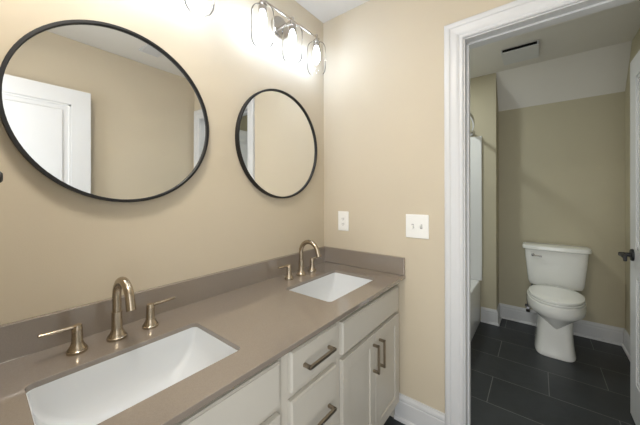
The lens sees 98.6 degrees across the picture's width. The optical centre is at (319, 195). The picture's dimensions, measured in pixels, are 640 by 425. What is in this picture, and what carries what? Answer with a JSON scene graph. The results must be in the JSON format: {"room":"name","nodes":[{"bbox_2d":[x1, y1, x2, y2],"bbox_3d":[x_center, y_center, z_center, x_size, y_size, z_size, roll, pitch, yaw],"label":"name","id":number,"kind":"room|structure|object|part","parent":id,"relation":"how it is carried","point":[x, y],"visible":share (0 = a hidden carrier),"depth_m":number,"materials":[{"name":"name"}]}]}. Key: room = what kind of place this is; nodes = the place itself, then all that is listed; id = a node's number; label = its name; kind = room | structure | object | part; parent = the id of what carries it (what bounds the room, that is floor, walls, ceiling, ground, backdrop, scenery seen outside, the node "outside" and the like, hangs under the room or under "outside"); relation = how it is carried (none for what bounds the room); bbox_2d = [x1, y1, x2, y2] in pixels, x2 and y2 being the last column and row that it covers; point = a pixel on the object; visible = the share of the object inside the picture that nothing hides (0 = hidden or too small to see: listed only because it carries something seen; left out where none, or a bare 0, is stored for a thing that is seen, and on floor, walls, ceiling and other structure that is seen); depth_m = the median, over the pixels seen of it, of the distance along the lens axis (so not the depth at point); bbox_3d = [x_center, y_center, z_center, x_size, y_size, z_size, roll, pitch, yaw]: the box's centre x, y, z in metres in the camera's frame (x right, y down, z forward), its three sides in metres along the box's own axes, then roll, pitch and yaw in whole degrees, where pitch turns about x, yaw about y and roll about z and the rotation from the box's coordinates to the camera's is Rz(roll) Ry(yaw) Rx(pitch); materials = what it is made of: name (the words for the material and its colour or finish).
{"room":"bathroom","nodes":[
{"label":"bathroom","id":0,"kind":"room"},
{"bbox_2d":[0,0,323,324],"bbox_3d":[-0.498,0.044,1.322,0.120,2.440,1.780,0,0,38],"label":"wall","id":1,"kind":"structure","parent":0,"point":[61,248],"depth_m":1.12,"materials":[{"name":"beige paint"}]},
{"bbox_2d":[0,19,208,201],"bbox_3d":[-0.675,-0.276,0.968,0.024,0.602,0.602,1,1,38],"label":"round mirror","id":2,"kind":"object","parent":1,"relation":"attached to","point":[99,109],"visible":1,"depth_m":0.91,"materials":[{"name":"black mirror"}]},
{"bbox_2d":[0,246,324,363],"bbox_3d":[-0.448,0.408,1.272,0.020,0.114,1.518,0,0,38],"label":"backsplash","id":3,"kind":"structure","parent":1,"relation":"attached to","point":[18,339],"depth_m":0.99,"materials":[{"name":"beige stone"}]},
{"bbox_2d":[184,0,214,15],"bbox_3d":[-0.624,-0.870,0.939,0.160,0.270,0.525,0,0,38],"label":"vanity light","id":4,"kind":"object","parent":1,"relation":"attached to","point":[213,1],"visible":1,"depth_m":1.12,"materials":[{"name":"clear glass"}]},
{"bbox_2d":[235,89,316,197],"bbox_3d":[-0.214,-0.285,1.560,0.024,0.606,0.606,0,0,38],"label":"round mirror","id":5,"kind":"object","parent":1,"relation":"attached to","point":[276,142],"visible":1,"depth_m":1.52,"materials":[{"name":"black mirror"}]},
{"bbox_2d":[251,0,325,74],"bbox_3d":[-0.169,-0.872,1.513,0.160,0.270,0.525,0,0,38],"label":"vanity light","id":6,"kind":"object","parent":1,"relation":"attached to","point":[279,27],"visible":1,"depth_m":1.50,"materials":[{"name":"glass"}]},
{"bbox_2d":[258,0,266,13],"bbox_3d":[-0.279,-0.928,1.335,0.041,0.076,0.041,0,0,38],"label":"socket","id":7,"kind":"object","parent":6,"relation":"attached to","point":[262,6],"depth_m":1.32,"materials":[{"name":"silver metal"}]},
{"bbox_3d":[-0.279,-0.825,1.335,0.111,0.176,0.111,0,0,38],"label":"lamp shade","id":8,"kind":"part","parent":6,"relation":"part of","materials":[{"name":"clear glass"}]},
{"bbox_3d":[-0.279,-0.841,1.335,0.041,0.101,0.041,0,0,38],"label":"bulb","id":9,"kind":"part","parent":6,"relation":"part of","materials":[{"name":"white glass"}]},
{"bbox_2d":[289,17,295,32],"bbox_3d":[-0.150,-0.928,1.498,0.041,0.076,0.041,0,0,38],"label":"socket","id":10,"kind":"object","parent":6,"relation":"attached to","point":[292,24],"depth_m":1.48,"materials":[{"name":"silver metal"}]},
{"bbox_3d":[-0.150,-0.826,1.498,0.111,0.176,0.111,0,0,38],"label":"lamp shade","id":11,"kind":"part","parent":6,"relation":"part of","materials":[{"name":"clear glass"}]},
{"bbox_3d":[-0.150,-0.842,1.498,0.041,0.101,0.041,0,0,38],"label":"bulb","id":12,"kind":"part","parent":6,"relation":"part of","materials":[{"name":"white glass"}]},
{"bbox_2d":[313,34,319,47],"bbox_3d":[-0.022,-0.929,1.660,0.041,0.076,0.041,0,0,38],"label":"socket","id":13,"kind":"object","parent":6,"relation":"attached to","point":[316,42],"depth_m":1.65,"materials":[{"name":"silver metal"}]},
{"bbox_3d":[-0.021,-0.826,1.660,0.111,0.176,0.111,0,0,38],"label":"lamp shade","id":14,"kind":"part","parent":6,"relation":"part of","materials":[{"name":"clear glass"}]},
{"bbox_3d":[-0.021,-0.843,1.660,0.041,0.101,0.041,0,0,38],"label":"bulb","id":15,"kind":"part","parent":6,"relation":"part of","materials":[{"name":"white glass"}]},
{"bbox_2d":[323,0,515,412],"bbox_3d":[0.738,0.040,1.402,1.720,2.440,0.120,0,0,38],"label":"wall","id":16,"kind":"structure","parent":0,"point":[384,73],"depth_m":1.55,"materials":[{"name":"beige paint"}]},
{"bbox_2d":[338,211,348,230],"bbox_3d":[0.151,0.167,1.786,0.080,0.126,0.009,0,0,38],"label":"outlet","id":17,"kind":"object","parent":16,"relation":"attached to","point":[343,216],"visible":1,"depth_m":1.78,"materials":[{"name":"white plastic"}]},
{"bbox_2d":[341,216,344,225],"bbox_3d":[0.149,0.167,1.784,0.034,0.068,0.004,0,0,38],"label":"receptacle","id":18,"kind":"object","parent":17,"relation":"attached to","point":[342,217],"depth_m":1.78,"materials":[{"name":"white plastic"}]},
{"bbox_2d":[406,214,428,238],"bbox_3d":[0.522,0.168,1.486,0.124,0.128,0.018,0,0,38],"label":"light switch","id":19,"kind":"object","parent":16,"relation":"attached to","point":[417,226],"visible":1,"depth_m":1.49,"materials":[{"name":"white plastic"}]},
{"bbox_2d":[394,393,444,424],"bbox_3d":[0.529,1.189,1.480,0.268,0.143,0.026,0,0,38],"label":"baseboard","id":20,"kind":"structure","parent":16,"relation":"attached to","point":[408,411],"depth_m":1.49,"materials":[{"name":"white wood"}]},
{"bbox_2d":[470,112,474,135],"bbox_3d":[1.098,-0.628,2.166,0.162,0.068,1.529,0,0,38],"label":"shower curtain rod","id":21,"kind":"object","parent":16,"relation":"attached to","point":[472,132],"visible":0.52,"depth_m":2.45,"materials":[{"name":"silver metal"}]},
{"bbox_2d":[444,0,582,424],"bbox_3d":[0.990,0.203,1.113,0.914,2.114,0.022,0,0,38],"label":"trim","id":22,"kind":"structure","parent":16,"relation":"attached to","point":[454,33],"depth_m":1.36,"materials":[{"name":"white wood"}]},
{"bbox_2d":[463,0,635,424],"bbox_3d":[1.035,0.238,1.168,0.770,2.042,0.120,0,0,38],"label":"trim","id":23,"kind":"structure","parent":16,"relation":"attached to","point":[585,7],"depth_m":1.35,"materials":[{"name":"white wood"}]},
{"bbox_2d":[618,50,639,424],"bbox_3d":[1.566,0.245,1.283,0.147,2.000,0.719,0,0,38],"label":"door","id":24,"kind":"structure","parent":16,"relation":"in","point":[634,252],"depth_m":1.49,"materials":[{"name":"white wood"}]},
{"bbox_3d":[1.681,0.337,1.508,0.048,0.034,0.120,0,0,38],"label":"handle lever","id":25,"kind":"part","parent":24,"relation":"part of","materials":[{"name":"black metal"}]},
{"bbox_3d":[1.732,0.331,1.529,0.011,0.066,0.066,0,0,38],"label":"handle","id":26,"kind":"part","parent":24,"relation":"part of","materials":[{"name":"black metal"}]},
{"bbox_2d":[295,0,639,78],"bbox_3d":[0.732,-1.230,1.541,2.140,0.100,3.660,0,0,38],"label":"ceiling","id":27,"kind":"structure","parent":0,"point":[619,24],"depth_m":2.04,"materials":[{"name":"paint"}]},
{"bbox_2d":[501,40,538,64],"bbox_3d":[1.660,-1.167,2.284,0.243,0.034,0.293,0,0,38],"label":"exhaust fan","id":28,"kind":"object","parent":27,"relation":"attached to","point":[528,51],"visible":1,"depth_m":2.25,"materials":[{"name":"white plastic"}]},
{"bbox_2d":[470,73,498,320],"bbox_3d":[1.415,0.034,3.034,0.915,2.439,0.220,0,0,38],"label":"wall","id":29,"kind":"structure","parent":0,"point":[484,110],"depth_m":2.71,"materials":[{"name":"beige paint"}]},
{"bbox_2d":[384,318,635,424],"bbox_3d":[0.273,1.289,0.425,3.000,0.050,6.000,0,0,38],"label":"floor","id":30,"kind":"structure","parent":0,"point":[512,383],"depth_m":1.85,"materials":[{"name":"tile"}]},
{"bbox_2d":[176,358,280,424],"bbox_3d":[-0.496,0.867,0.754,0.579,0.796,0.614,0,0,38],"label":"base cabinet","id":31,"kind":"object","parent":30,"relation":"on","point":[256,400],"visible":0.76,"depth_m":0.73,"materials":[{"name":"white wood"}]},
{"bbox_3d":[-0.319,0.817,0.613,0.020,0.696,0.614,0,0,38],"label":"frame","id":32,"kind":"part","parent":31,"relation":"part of","materials":[{"name":"white wood"}]},
{"bbox_3d":[-0.210,0.898,0.717,0.019,0.490,0.276,0,0,38],"label":"door","id":33,"kind":"part","parent":31,"relation":"part of","materials":[{"name":"white wood"}]},
{"bbox_2d":[281,323,336,424],"bbox_3d":[-0.214,0.866,1.111,0.579,0.796,0.294,0,0,38],"label":"base cabinet","id":34,"kind":"object","parent":30,"relation":"on","point":[308,371],"visible":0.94,"depth_m":0.93,"materials":[{"name":"white wood"}]},
{"bbox_3d":[-0.036,0.815,0.970,0.020,0.696,0.294,0,0,38],"label":"frame","id":35,"kind":"part","parent":34,"relation":"part of","materials":[{"name":"white wood"}]},
{"bbox_3d":[-0.019,0.554,0.959,0.019,0.128,0.246,0,0,38],"label":"drawer","id":36,"kind":"part","parent":34,"relation":"part of","materials":[{"name":"white wood"}]},
{"bbox_3d":[-0.018,0.761,0.960,0.019,0.229,0.246,0,0,38],"label":"drawer","id":37,"kind":"part","parent":34,"relation":"part of","materials":[{"name":"white wood"}]},
{"bbox_3d":[0.002,0.554,0.944,0.034,0.010,0.144,0,0,38],"label":"handle","id":38,"kind":"part","parent":34,"relation":"part of","materials":[{"name":"grey metal"}]},
{"bbox_3d":[0.003,0.769,0.945,0.034,0.010,0.144,0,0,38],"label":"handle","id":39,"kind":"part","parent":34,"relation":"part of","materials":[{"name":"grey metal"}]},
{"bbox_2d":[336,283,398,424],"bbox_3d":[0.069,0.864,1.467,0.579,0.796,0.613,0,0,38],"label":"base cabinet","id":40,"kind":"object","parent":30,"relation":"on","point":[367,338],"visible":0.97,"depth_m":1.26,"materials":[{"name":"white wood"}]},
{"bbox_2d":[0,246,404,424],"bbox_3d":[-0.225,0.409,1.109,0.572,0.116,1.537,0,0,38],"label":"countertop","id":41,"kind":"structure","parent":40,"relation":"on","point":[252,309],"depth_m":0.91,"materials":[{"name":"beige stone"}]},
{"bbox_2d":[37,277,174,356],"bbox_3d":[-0.597,0.348,0.834,0.164,0.204,0.352,0,0,38],"label":"faucet","id":42,"kind":"object","parent":41,"relation":"on","point":[78,346],"visible":1,"depth_m":0.84,"materials":[{"name":"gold metal"}]},
{"bbox_3d":[-0.721,0.377,0.766,0.023,0.016,0.092,0,0,38],"label":"lever","id":43,"kind":"part","parent":42,"relation":"part of","materials":[{"name":"beige metal"}]},
{"bbox_3d":[-0.700,0.415,0.793,0.049,0.072,0.049,0,0,38],"label":"handle","id":44,"kind":"part","parent":42,"relation":"part of","materials":[{"name":"beige metal"}]},
{"bbox_3d":[-0.640,0.407,0.868,0.054,0.086,0.054,0,0,38],"label":"spout","id":45,"kind":"part","parent":42,"relation":"part of","materials":[{"name":"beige metal"}]},
{"bbox_3d":[-0.592,0.308,0.829,0.149,0.124,0.024,0,0,38],"label":"spout","id":46,"kind":"part","parent":42,"relation":"part of","materials":[{"name":"beige metal"}]},
{"bbox_3d":[-0.581,0.414,0.943,0.049,0.072,0.049,0,0,38],"label":"handle","id":47,"kind":"part","parent":42,"relation":"part of","materials":[{"name":"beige metal"}]},
{"bbox_3d":[-0.560,0.376,0.970,0.023,0.016,0.092,0,0,38],"label":"lever","id":48,"kind":"part","parent":42,"relation":"part of","materials":[{"name":"beige metal"}]},
{"bbox_2d":[26,327,237,424],"bbox_3d":[-0.464,0.541,0.730,0.312,0.155,0.456,0,0,38],"label":"sink","id":49,"kind":"object","parent":41,"relation":"in","point":[94,394],"visible":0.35,"depth_m":0.79,"materials":[{"name":"white ceramic"}]},
{"bbox_2d":[278,240,320,280],"bbox_3d":[-0.063,0.345,1.509,0.164,0.204,0.352,0,0,38],"label":"faucet","id":50,"kind":"object","parent":41,"relation":"on","point":[300,272],"visible":1,"depth_m":1.52,"materials":[{"name":"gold metal"}]},
{"bbox_3d":[-0.165,0.411,1.468,0.049,0.072,0.049,0,0,38],"label":"handle","id":51,"kind":"part","parent":50,"relation":"part of","materials":[{"name":"beige metal"}]},
{"bbox_3d":[-0.106,0.404,1.543,0.054,0.086,0.054,0,0,38],"label":"spout","id":52,"kind":"part","parent":50,"relation":"part of","materials":[{"name":"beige metal"}]},
{"bbox_3d":[-0.057,0.305,1.504,0.149,0.124,0.024,0,0,38],"label":"spout","id":53,"kind":"part","parent":50,"relation":"part of","materials":[{"name":"beige metal"}]},
{"bbox_3d":[-0.047,0.411,1.618,0.049,0.072,0.049,0,0,38],"label":"handle","id":54,"kind":"part","parent":50,"relation":"part of","materials":[{"name":"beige metal"}]},
{"bbox_2d":[290,273,371,301],"bbox_3d":[0.066,0.538,1.399,0.312,0.155,0.456,0,0,38],"label":"sink","id":55,"kind":"object","parent":41,"relation":"in","point":[331,287],"visible":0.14,"depth_m":1.55,"materials":[{"name":"white ceramic"}]},
{"bbox_3d":[0.170,0.895,1.197,0.019,0.490,0.276,0,0,38],"label":"door","id":56,"kind":"part","parent":40,"relation":"part of","materials":[{"name":"white wood"}]},
{"bbox_3d":[0.262,0.757,1.272,0.034,0.130,0.010,0,0,38],"label":"handle","id":57,"kind":"part","parent":40,"relation":"part of","materials":[{"name":"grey metal"}]},
{"bbox_3d":[0.299,0.756,1.319,0.034,0.130,0.010,0,0,38],"label":"handle","id":58,"kind":"part","parent":40,"relation":"part of","materials":[{"name":"grey metal"}]},
{"bbox_3d":[0.344,0.894,1.416,0.019,0.490,0.276,0,0,38],"label":"door","id":59,"kind":"part","parent":40,"relation":"part of","materials":[{"name":"white wood"}]},
{"bbox_2d":[471,279,479,340],"bbox_3d":[0.824,1.055,2.391,0.777,0.405,1.525,0,0,38],"label":"bathtub","id":60,"kind":"object","parent":30,"relation":"on","point":[475,284],"visible":0.07,"depth_m":2.53,"materials":[{"name":"ceramic"}]},
{"bbox_2d":[470,136,481,280],"bbox_3d":[0.827,0.133,2.384,0.793,1.436,1.525,0,0,38],"label":"shower surround","id":61,"kind":"object","parent":60,"relation":"on","point":[475,142],"visible":0.09,"depth_m":2.75,"materials":[{"name":"plastic"}]},
{"bbox_2d":[522,242,591,361],"bbox_3d":[1.964,0.851,2.287,0.470,0.803,0.707,0,0,38],"label":"toilet","id":62,"kind":"object","parent":30,"relation":"on","point":[557,271],"visible":1,"depth_m":2.24,"materials":[{"name":"ceramic"}]},
{"bbox_3d":[1.885,0.799,2.203,0.347,0.042,0.466,0,0,38],"label":"seat lid","id":63,"kind":"part","parent":62,"relation":"part of","materials":[{"name":"ceramic"}]},
{"bbox_3d":[2.114,0.656,2.477,0.432,0.329,0.203,0,0,38],"label":"tank","id":64,"kind":"part","parent":62,"relation":"part of","materials":[{"name":"ceramic"}]},
{"bbox_3d":[2.111,0.470,2.474,0.470,0.042,0.229,0,0,38],"label":"tank lid","id":65,"kind":"part","parent":62,"relation":"part of","materials":[{"name":"ceramic"}]},
{"bbox_3d":[1.883,0.814,2.200,0.351,0.018,0.462,0,0,38],"label":"seat","id":66,"kind":"part","parent":62,"relation":"part of","materials":[{"name":"plastic"}]},
{"bbox_3d":[1.924,0.926,2.252,0.372,0.206,0.602,0,0,38],"label":"bowl","id":67,"kind":"part","parent":62,"relation":"part of","materials":[{"name":"ceramic"}]},
{"bbox_2d":[475,41,631,110],"bbox_3d":[1.757,-1.024,2.835,1.900,0.325,0.340,0,0,38],"label":"ceiling","id":68,"kind":"structure","parent":0,"point":[600,71],"depth_m":2.43,"materials":[{"name":"paint"}]},
{"bbox_2d":[499,91,624,327],"bbox_3d":[1.829,0.195,2.924,1.900,2.115,0.120,0,0,38],"label":"wall","id":69,"kind":"structure","parent":0,"point":[562,164],"depth_m":2.50,"materials":[{"name":"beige paint"}]},
{"bbox_2d":[525,284,532,311],"bbox_3d":[2.009,0.970,2.643,0.052,0.300,0.114,0,0,28],"label":"shutoff valve","id":70,"kind":"object","parent":69,"relation":"attached to","point":[527,306],"visible":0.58,"depth_m":2.64,"materials":[{"name":"silver metal"}]},
{"bbox_2d":[625,29,639,334],"bbox_3d":[2.077,0.035,1.611,0.120,2.440,1.870,0,0,38],"label":"wall","id":71,"kind":"structure","parent":0,"point":[635,47],"depth_m":2.22,"materials":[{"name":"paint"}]},
{"bbox_2d":[481,303,629,360],"bbox_3d":[1.599,1.184,1.919,1.015,0.143,1.750,0,0,38],"label":"baseboard","id":72,"kind":"structure","parent":71,"relation":"attached to","point":[619,336],"depth_m":2.45,"materials":[{"name":"white wood"}]},
{"bbox_3d":[-0.292,0.046,0.101,1.720,2.440,0.120,0,0,38],"label":"wall","id":73,"kind":"structure","parent":0,"visible":0},
{"bbox_2d":[0,171,2,182],"bbox_3d":[-0.669,0.028,0.527,0.159,0.180,0.080,0,0,38],"label":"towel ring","id":74,"kind":"object","parent":73,"relation":"attached to","point":[1,173],"visible":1,"depth_m":0.55,"materials":[{"name":"black metal"}]}
]}

